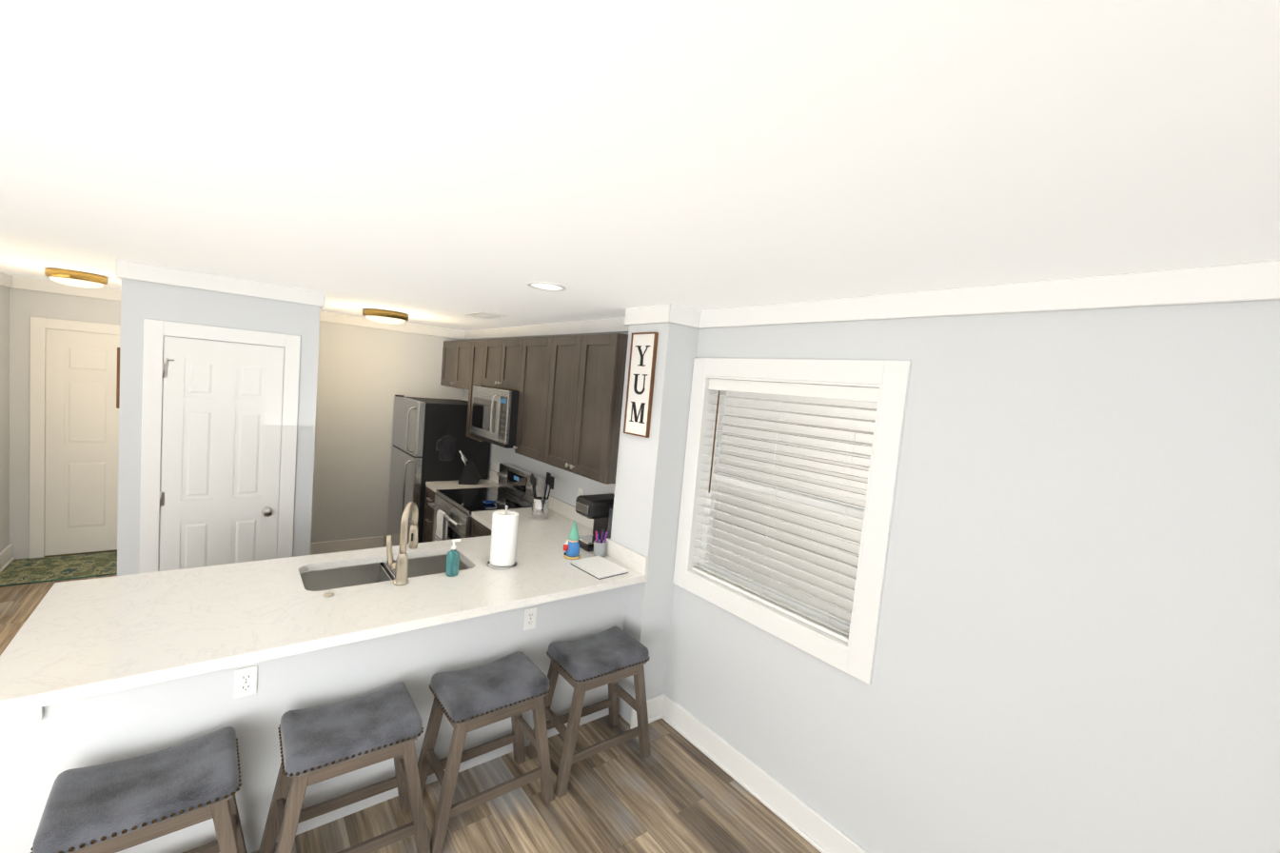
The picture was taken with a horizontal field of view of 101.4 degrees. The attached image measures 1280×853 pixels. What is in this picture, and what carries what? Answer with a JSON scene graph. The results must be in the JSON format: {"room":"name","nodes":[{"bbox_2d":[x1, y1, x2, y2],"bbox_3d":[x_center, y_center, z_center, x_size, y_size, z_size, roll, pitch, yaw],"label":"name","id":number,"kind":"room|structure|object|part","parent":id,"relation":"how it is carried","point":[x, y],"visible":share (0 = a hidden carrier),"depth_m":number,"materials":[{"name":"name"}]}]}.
{"room":"kitchen","nodes":[
{"label":"kitchen","id":0,"kind":"room"},
{"bbox_2d":[0,284,9,551],"bbox_3d":[-4.564,0.104,3.350,0.100,2.440,2.800,2,5,-38],"label":"wall","id":1,"kind":"structure","parent":0,"point":[4,417],"depth_m":4.38,"materials":[{"name":"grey paint"}]},
{"bbox_2d":[0,543,14,571],"bbox_3d":[-4.644,1.242,3.514,0.032,0.140,2.700,2,5,-38],"label":"baseboard","id":2,"kind":"structure","parent":1,"relation":"attached to","point":[6,555],"depth_m":4.44,"materials":[{"name":"white paint"}]},
{"bbox_2d":[0,271,15,288],"bbox_3d":[-4.444,-1.062,3.342,0.023,0.099,2.700,2,5,-38],"label":"crown molding","id":3,"kind":"structure","parent":1,"relation":"attached to","point":[6,280],"depth_m":4.28,"materials":[{"name":"white paint"}]},
{"bbox_2d":[9,287,120,559],"bbox_3d":[-4.974,-0.043,4.864,1.330,2.440,0.100,2,5,-38],"label":"wall","id":4,"kind":"structure","parent":0,"point":[25,305],"depth_m":4.53,"materials":[{"name":"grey paint"}]},
{"bbox_2d":[15,275,120,300],"bbox_3d":[-4.794,-1.197,4.762,1.170,0.099,0.023,2,5,-38],"label":"crown molding","id":5,"kind":"structure","parent":4,"relation":"attached to","point":[22,283],"depth_m":4.57,"materials":[{"name":"white paint"}]},
{"bbox_2d":[29,315,120,558],"bbox_3d":[-4.871,0.125,4.891,1.093,2.120,0.020,2,5,-38],"label":"door frame","id":6,"kind":"structure","parent":4,"relation":"attached to","point":[39,325],"depth_m":4.58,"materials":[{"name":"white paint"}]},
{"bbox_2d":[44,328,120,556],"bbox_3d":[-4.861,0.173,4.876,0.913,2.027,0.066,2,5,-38],"label":"entry door","id":7,"kind":"structure","parent":4,"relation":"in","point":[82,438],"depth_m":4.75,"materials":[{"name":"white paint"}]},
{"bbox_2d":[117,277,320,575],"bbox_3d":[-3.522,0.115,4.451,1.000,2.440,2.565,2,5,-38],"label":"wall","id":8,"kind":"structure","parent":0,"point":[141,301],"depth_m":3.26,"materials":[{"name":"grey paint"}]},
{"bbox_2d":[116,347,119,408],"bbox_3d":[-3.290,-0.317,3.346,0.028,0.370,0.400,2,5,-38],"label":"framed picture","id":9,"kind":"object","parent":8,"relation":"attached to","point":[118,382],"visible":0.12,"depth_m":3.19,"materials":[{"name":"brown wood"}]},
{"bbox_2d":[115,259,319,306],"bbox_3d":[-2.633,-0.903,3.351,1.022,0.099,0.026,2,5,-38],"label":"crown molding","id":10,"kind":"structure","parent":8,"relation":"attached to","point":[126,269],"depth_m":3.29,"materials":[{"name":"white paint"}]},
{"bbox_2d":[138,318,300,573],"bbox_3d":[-2.745,0.418,3.451,0.790,2.120,0.020,2,5,-38],"label":"trim","id":11,"kind":"structure","parent":8,"relation":"attached to","point":[155,331],"depth_m":3.26,"materials":[{"name":"white paint"}]},
{"bbox_2d":[159,335,284,571],"bbox_3d":[-2.736,0.464,3.431,0.611,2.022,0.071,2,5,-38],"label":"closet door","id":12,"kind":"structure","parent":8,"relation":"in","point":[222,423],"depth_m":3.42,"materials":[{"name":"white paint"}]},
{"bbox_2d":[319,291,325,313],"bbox_3d":[-2.729,-0.982,4.316,0.022,0.099,1.668,2,5,-38],"label":"crown molding","id":13,"kind":"structure","parent":8,"relation":"attached to","point":[322,294],"depth_m":3.66,"materials":[{"name":"white paint"}]},
{"bbox_2d":[310,320,464,547],"bbox_3d":[-2.745,0.101,5.590,1.630,2.440,0.100,2,5,-38],"label":"wall","id":14,"kind":"structure","parent":0,"point":[365,375],"depth_m":5.41,"materials":[{"name":"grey paint"}]},
{"bbox_2d":[310,535,383,554],"bbox_3d":[-3.084,1.242,5.401,0.800,0.140,0.032,2,5,-38],"label":"baseboard","id":15,"kind":"structure","parent":14,"relation":"attached to","point":[321,547],"depth_m":5.43,"materials":[{"name":"white paint"}]},
{"bbox_2d":[319,311,464,339],"bbox_3d":[-2.609,-1.055,5.454,1.560,0.099,0.022,2,5,-38],"label":"crown molding","id":16,"kind":"structure","parent":14,"relation":"attached to","point":[330,317],"depth_m":5.47,"materials":[{"name":"white paint"}]},
{"bbox_2d":[0,556,820,852],"bbox_3d":[-2.556,1.676,1.762,6.250,0.100,8.300,2,5,-38],"label":"floor","id":17,"kind":"structure","parent":0,"point":[676,791],"depth_m":2.44,"materials":[{"name":"wood"}]},
{"bbox_2d":[0,551,117,586],"bbox_3d":[-4.802,1.212,4.614,1.104,0.011,0.674,2,5,-38],"label":"entry rug","id":18,"kind":"object","parent":17,"relation":"on","point":[22,571],"visible":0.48,"depth_m":4.46,"materials":[{"name":"green fabric"}]},
{"bbox_2d":[30,726,247,852],"bbox_3d":[-1.597,1.406,1.698,0.576,0.615,0.358,2,5,-38],"label":"stool","id":19,"kind":"object","parent":17,"relation":"on","point":[116,806],"visible":1,"depth_m":1.63,"materials":[{"name":"grey fabric"}]},
{"bbox_2d":[0,585,627,852],"bbox_3d":[-1.122,1.263,2.442,2.477,0.874,0.180,2,5,-38],"label":"wall","id":20,"kind":"structure","parent":17,"relation":"on","point":[42,748],"depth_m":2.08,"materials":[{"name":"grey paint"}]},
{"bbox_2d":[234,665,257,698],"bbox_3d":[-1.509,0.976,2.006,0.070,0.114,0.017,2,5,-38],"label":"outlet","id":21,"kind":"object","parent":20,"relation":"attached to","point":[245,680],"visible":1,"depth_m":2.00,"materials":[{"name":"white plastic"}]},
{"bbox_2d":[523,606,536,630],"bbox_3d":[-0.576,1.004,2.745,0.070,0.114,0.017,2,5,-38],"label":"outlet","id":22,"kind":"object","parent":20,"relation":"attached to","point":[530,617],"visible":1,"depth_m":2.74,"materials":[{"name":"white plastic"}]},
{"bbox_2d":[258,682,431,852],"bbox_3d":[-1.142,1.420,2.058,0.573,0.615,0.353,2,5,-38],"label":"stool","id":23,"kind":"object","parent":17,"relation":"on","point":[321,743],"visible":1,"depth_m":2.01,"materials":[{"name":"grey fabric"}]},
{"bbox_2d":[422,486,436,542],"bbox_3d":[-1.692,1.024,5.022,0.636,0.874,0.389,2,5,-38],"label":"base cabinet","id":24,"kind":"object","parent":17,"relation":"on","point":[428,518],"depth_m":4.86,"materials":[{"name":"brown wood"}]},
{"bbox_2d":[425,469,500,492],"bbox_3d":[-1.647,0.519,4.984,0.639,0.140,0.391,2,5,-38],"label":"countertop","id":25,"kind":"structure","parent":24,"relation":"on","point":[493,481],"depth_m":4.96,"materials":[{"name":"white stone"}]},
{"bbox_2d":[458,450,480,484],"bbox_3d":[-1.628,0.388,5.003,0.213,0.320,0.100,4,4,-18],"label":"knife block","id":26,"kind":"object","parent":25,"relation":"on","point":[470,474],"visible":1,"depth_m":4.96,"materials":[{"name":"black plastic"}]},
{"bbox_2d":[386,394,490,546],"bbox_3d":[-2.140,0.552,5.439,0.786,1.672,0.890,2,5,-38],"label":"refrigerator","id":27,"kind":"object","parent":17,"relation":"on","point":[421,426],"visible":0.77,"depth_m":5.05,"materials":[{"name":"silver metal"}]},
{"bbox_2d":[435,430,455,460],"bbox_3d":[-1.858,0.183,5.022,0.180,0.296,0.025,2,5,-38],"label":"oven mitt","id":28,"kind":"object","parent":27,"relation":"hanging from","point":[446,446],"visible":1,"depth_m":5.02,"materials":[{"name":"black fabric"}]},
{"bbox_2d":[470,517,491,536],"bbox_3d":[-0.889,1.169,4.003,0.636,0.874,0.618,2,5,-38],"label":"base cabinet","id":29,"kind":"object","parent":17,"relation":"on","point":[479,529],"depth_m":3.92,"materials":[{"name":"brown wood"}]},
{"bbox_2d":[0,507,649,713],"bbox_3d":[-1.145,0.732,2.688,2.693,0.140,1.020,2,5,-38],"label":"countertop","id":30,"kind":"structure","parent":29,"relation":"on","point":[74,640],"depth_m":2.19,"materials":[{"name":"white stone"}]},
{"bbox_2d":[323,591,334,596],"bbox_3d":[-1.407,0.758,2.369,0.044,0.006,0.044,2,5,-38],"label":"cover","id":31,"kind":"object","parent":30,"relation":"on","point":[328,594],"visible":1,"depth_m":2.36,"materials":[{"name":"silver metal"}]},
{"bbox_2d":[299,553,470,590],"bbox_3d":[-1.327,0.881,2.783,0.822,0.200,0.408,2,5,-38],"label":"undermount sink","id":32,"kind":"object","parent":30,"relation":"in","point":[340,577],"visible":0.12,"depth_m":2.87,"materials":[{"name":"silver metal"}]},
{"bbox_2d":[386,501,418,585],"bbox_3d":[-1.181,0.571,2.619,0.181,0.382,0.194,2,5,-38],"label":"pull-down faucet","id":33,"kind":"object","parent":30,"relation":"on","point":[400,565],"visible":1,"depth_m":2.55,"materials":[{"name":"silver metal"}]},
{"bbox_2d":[445,538,460,576],"bbox_3d":[-0.972,0.680,2.727,0.067,0.186,0.066,2,5,-38],"label":"soap dispenser","id":34,"kind":"object","parent":30,"relation":"on","point":[452,564],"visible":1,"depth_m":2.70,"materials":[{"name":"teal plastic"}]},
{"bbox_2d":[487,505,518,569],"bbox_3d":[-0.759,0.607,2.935,0.168,0.339,0.168,2,5,-38],"label":"paper towel holder","id":35,"kind":"object","parent":30,"relation":"on","point":[503,538],"visible":1,"depth_m":2.88,"materials":[{"name":"white paper"}]},
{"bbox_2d":[563,519,580,559],"bbox_3d":[-0.405,0.676,3.161,0.115,0.231,0.105,2,5,-38],"label":"gnome figurine","id":36,"kind":"object","parent":30,"relation":"on","point":[571,546],"visible":1,"depth_m":3.14,"materials":[{"name":"multicoloured"}]},
{"bbox_2d":[575,492,614,551],"bbox_3d":[-0.244,0.624,3.419,0.310,0.325,0.253,2,5,-38],"label":"coffee maker","id":37,"kind":"object","parent":30,"relation":"on","point":[598,508],"visible":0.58,"depth_m":3.34,"materials":[{"name":"black plastic"}]},
{"bbox_2d":[570,555,628,579],"bbox_3d":[-0.240,0.807,3.014,0.218,0.020,0.280,1,6,-42],"label":"notebook","id":38,"kind":"object","parent":30,"relation":"on","point":[599,567],"visible":1,"depth_m":2.99,"materials":[{"name":"white paper"}]},
{"bbox_2d":[592,528,607,556],"bbox_3d":[-0.246,0.712,3.233,0.076,0.177,0.076,2,5,-38],"label":"pen cup","id":39,"kind":"object","parent":30,"relation":"on","point":[600,545],"visible":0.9,"depth_m":3.21,"materials":[{"name":"white ceramic"}]},
{"bbox_2d":[471,493,575,518],"bbox_3d":[-0.845,0.665,3.965,0.639,0.140,0.621,2,5,-38],"label":"countertop","id":40,"kind":"structure","parent":29,"relation":"on","point":[555,504],"depth_m":4.15,"materials":[{"name":"white stone"}]},
{"bbox_2d":[530,472,554,519],"bbox_3d":[-0.765,0.525,4.004,0.164,0.344,0.206,2,5,-38],"label":"utensil crock","id":41,"kind":"object","parent":40,"relation":"on","point":[540,507],"visible":1,"depth_m":3.97,"materials":[{"name":"clear glass"}]},
{"bbox_2d":[417,650,553,852],"bbox_3d":[-0.703,1.433,2.406,0.572,0.615,0.351,2,5,-38],"label":"stool","id":42,"kind":"object","parent":17,"relation":"on","point":[514,685],"visible":1,"depth_m":2.34,"materials":[{"name":"grey fabric"}]},
{"bbox_2d":[428,462,545,541],"bbox_3d":[-1.361,0.951,4.509,0.712,1.150,0.787,2,5,-38],"label":"range","id":43,"kind":"object","parent":17,"relation":"on","point":[458,506],"visible":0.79,"depth_m":4.45,"materials":[{"name":"black glass"}]},
{"bbox_2d":[434,509,448,541],"bbox_3d":[-1.627,0.852,4.292,0.047,0.315,0.158,2,5,-38],"label":"dish towel","id":44,"kind":"object","parent":43,"relation":"hanging from","point":[441,534],"visible":0.83,"depth_m":4.28,"materials":[{"name":"white fabric"}]},
{"bbox_2d":[482,500,496,504],"bbox_3d":[-1.230,0.623,4.277,0.110,0.016,0.110,2,5,-38],"label":"dish","id":45,"kind":"object","parent":43,"relation":"on","point":[489,502],"visible":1,"depth_m":4.29,"materials":[{"name":"blue ceramic"}]},
{"bbox_2d":[527,626,650,797],"bbox_3d":[-0.241,1.447,2.772,0.570,0.615,0.349,2,5,-38],"label":"stool","id":46,"kind":"object","parent":17,"relation":"on","point":[611,657],"visible":1,"depth_m":2.70,"materials":[{"name":"brown wood"}]},
{"bbox_2d":[0,0,1279,331],"bbox_3d":[-2.341,-0.843,1.508,6.350,0.100,8.400,2,5,-38],"label":"ceiling","id":47,"kind":"structure","parent":0,"point":[447,164],"depth_m":1.03,"materials":[{"name":"white paint"}]},
{"bbox_2d":[44,267,108,288],"bbox_3d":[-4.078,-1.064,3.797,0.313,0.099,0.313,2,5,-38],"label":"light","id":48,"kind":"object","parent":47,"relation":"attached to","point":[74,278],"visible":1,"depth_m":3.71,"materials":[{"name":"gold metal"}]},
{"bbox_2d":[362,308,408,323],"bbox_3d":[-2.245,-0.962,4.628,0.364,0.099,0.364,2,5,-38],"label":"kitchen ceiling light","id":49,"kind":"object","parent":47,"relation":"attached to","point":[384,316],"visible":1,"depth_m":4.50,"materials":[{"name":"gold metal"}]},
{"bbox_2d":[464,311,506,318],"bbox_3d":[-1.236,-0.885,4.182,0.200,0.010,0.395,2,5,-38],"label":"ceiling vent","id":50,"kind":"object","parent":47,"relation":"in","point":[485,315],"visible":0.98,"depth_m":4.14,"materials":[{"name":"white metal"}]},
{"bbox_2d":[527,281,566,291],"bbox_3d":[-0.472,-0.707,2.647,0.196,0.006,0.196,2,5,-38],"label":"recessed light","id":51,"kind":"object","parent":47,"relation":"in","point":[544,285],"visible":0.96,"depth_m":2.65,"materials":[{"name":"white paint"}]},
{"bbox_2d":[610,322,698,724],"bbox_3d":[0.039,0.523,3.187,0.230,2.440,0.370,2,5,-38],"label":"wall","id":52,"kind":"structure","parent":0,"point":[648,487],"depth_m":3.04,"materials":[{"name":"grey paint"}]},
{"bbox_2d":[623,332,658,437],"bbox_3d":[0.002,-0.246,3.059,0.022,0.600,0.224,2,5,-38],"label":"sign","id":53,"kind":"object","parent":52,"relation":"attached to","point":[643,347],"visible":1,"depth_m":3.05,"materials":[{"name":"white wood"}]},
{"bbox_2d":[620,303,677,328],"bbox_3d":[0.042,-0.642,3.023,0.022,0.099,0.415,2,5,-38],"label":"crown molding","id":54,"kind":"structure","parent":52,"relation":"attached to","point":[668,312],"depth_m":2.98,"materials":[{"name":"white paint"}]},
{"bbox_2d":[462,299,1279,852],"bbox_3d":[0.240,0.539,3.214,0.120,2.440,7.580,2,5,-38],"label":"wall","id":55,"kind":"structure","parent":0,"point":[1077,648],"depth_m":1.72,"materials":[{"name":"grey paint"}]},
{"bbox_2d":[440,339,467,388],"bbox_3d":[-1.764,-0.634,5.441,0.308,0.475,0.844,2,5,-38],"label":"upper cabinet","id":56,"kind":"object","parent":55,"relation":"attached to","point":[454,352],"depth_m":5.37,"materials":[{"name":"brown wood"}]},
{"bbox_2d":[463,339,482,441],"bbox_3d":[-1.446,-0.347,5.028,0.308,0.930,0.394,2,5,-38],"label":"upper cabinet","id":57,"kind":"object","parent":55,"relation":"attached to","point":[474,346],"depth_m":4.98,"materials":[{"name":"brown wood"}]},
{"bbox_2d":[478,337,520,390],"bbox_3d":[-1.061,-0.535,4.550,0.308,0.420,0.782,2,5,-38],"label":"upper cabinet","id":58,"kind":"object","parent":55,"relation":"attached to","point":[501,357],"depth_m":4.46,"materials":[{"name":"brown wood"}]},
{"bbox_2d":[470,385,519,448],"bbox_3d":[-1.155,-0.094,4.539,0.446,0.456,0.775,2,5,-38],"label":"over-the-range microwave","id":59,"kind":"object","parent":58,"relation":"attached to","point":[494,415],"visible":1,"depth_m":4.29,"materials":[{"name":"silver metal"}]},
{"bbox_2d":[512,336,543,459],"bbox_3d":[-0.673,-0.212,4.048,0.308,0.920,0.549,2,5,-38],"label":"upper cabinet","id":60,"kind":"object","parent":55,"relation":"attached to","point":[530,369],"depth_m":4.04,"materials":[{"name":"brown wood"}]},
{"bbox_2d":[464,317,629,339],"bbox_3d":[-0.938,-0.847,4.637,0.025,0.099,3.400,2,5,-38],"label":"crown molding","id":61,"kind":"structure","parent":55,"relation":"attached to","point":[611,324],"depth_m":4.35,"materials":[{"name":"white paint"}]},
{"bbox_2d":[577,487,583,495],"bbox_3d":[-0.450,0.525,3.988,0.017,0.114,0.070,2,5,-38],"label":"outlet","id":62,"kind":"object","parent":55,"relation":"attached to","point":[580,492],"visible":0.56,"depth_m":3.98,"materials":[{"name":"white plastic"}]},
{"bbox_2d":[535,333,628,484],"bbox_3d":[-0.323,-0.148,3.603,0.308,0.920,0.869,2,5,-38],"label":"upper cabinet","id":63,"kind":"object","parent":55,"relation":"attached to","point":[569,388],"depth_m":3.42,"materials":[{"name":"brown wood"}]},
{"bbox_2d":[654,692,868,852],"bbox_3d":[1.244,1.890,1.774,0.032,0.140,3.622,2,5,-38],"label":"baseboard","id":64,"kind":"structure","parent":55,"relation":"attached to","point":[805,821],"depth_m":2.60,"materials":[{"name":"white paint"}]},
{"bbox_2d":[672,357,911,684],"bbox_3d":[0.686,0.338,2.643,0.140,1.340,1.226,2,5,-38],"label":"window","id":65,"kind":"structure","parent":55,"relation":"in","point":[856,660],"depth_m":2.44,"materials":[{"name":"white paint"}]},
{"bbox_3d":[0.685,0.338,2.645,0.138,1.140,1.029,2,5,-38],"label":"window frame sash","id":66,"kind":"part","parent":65,"relation":"part of","materials":[{"name":"white plastic"}]},
{"bbox_2d":[691,378,879,642],"bbox_3d":[0.670,0.337,2.633,0.068,1.113,0.998,2,5,-38],"label":"window blinds","id":67,"kind":"object","parent":65,"relation":"attached to","point":[858,394],"visible":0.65,"depth_m":2.56,"materials":[{"name":"white plastic"}]},
{"bbox_2d":[692,259,1279,328],"bbox_3d":[1.447,-0.415,1.613,0.023,0.099,3.609,2,5,-38],"label":"crown molding","id":68,"kind":"structure","parent":55,"relation":"attached to","point":[1250,282],"depth_m":1.74,"materials":[{"name":"white paint"}]},
{"label":"outside","id":69,"kind":"structure","parent":0,"visible":0},
{"bbox_2d":[708,391,877,621],"bbox_3d":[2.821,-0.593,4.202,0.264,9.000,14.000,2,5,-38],"label":"window panes","id":70,"kind":"structure","parent":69,"point":[833,521],"depth_m":5.53,"materials":[{"name":"white plastic"}]}
]}

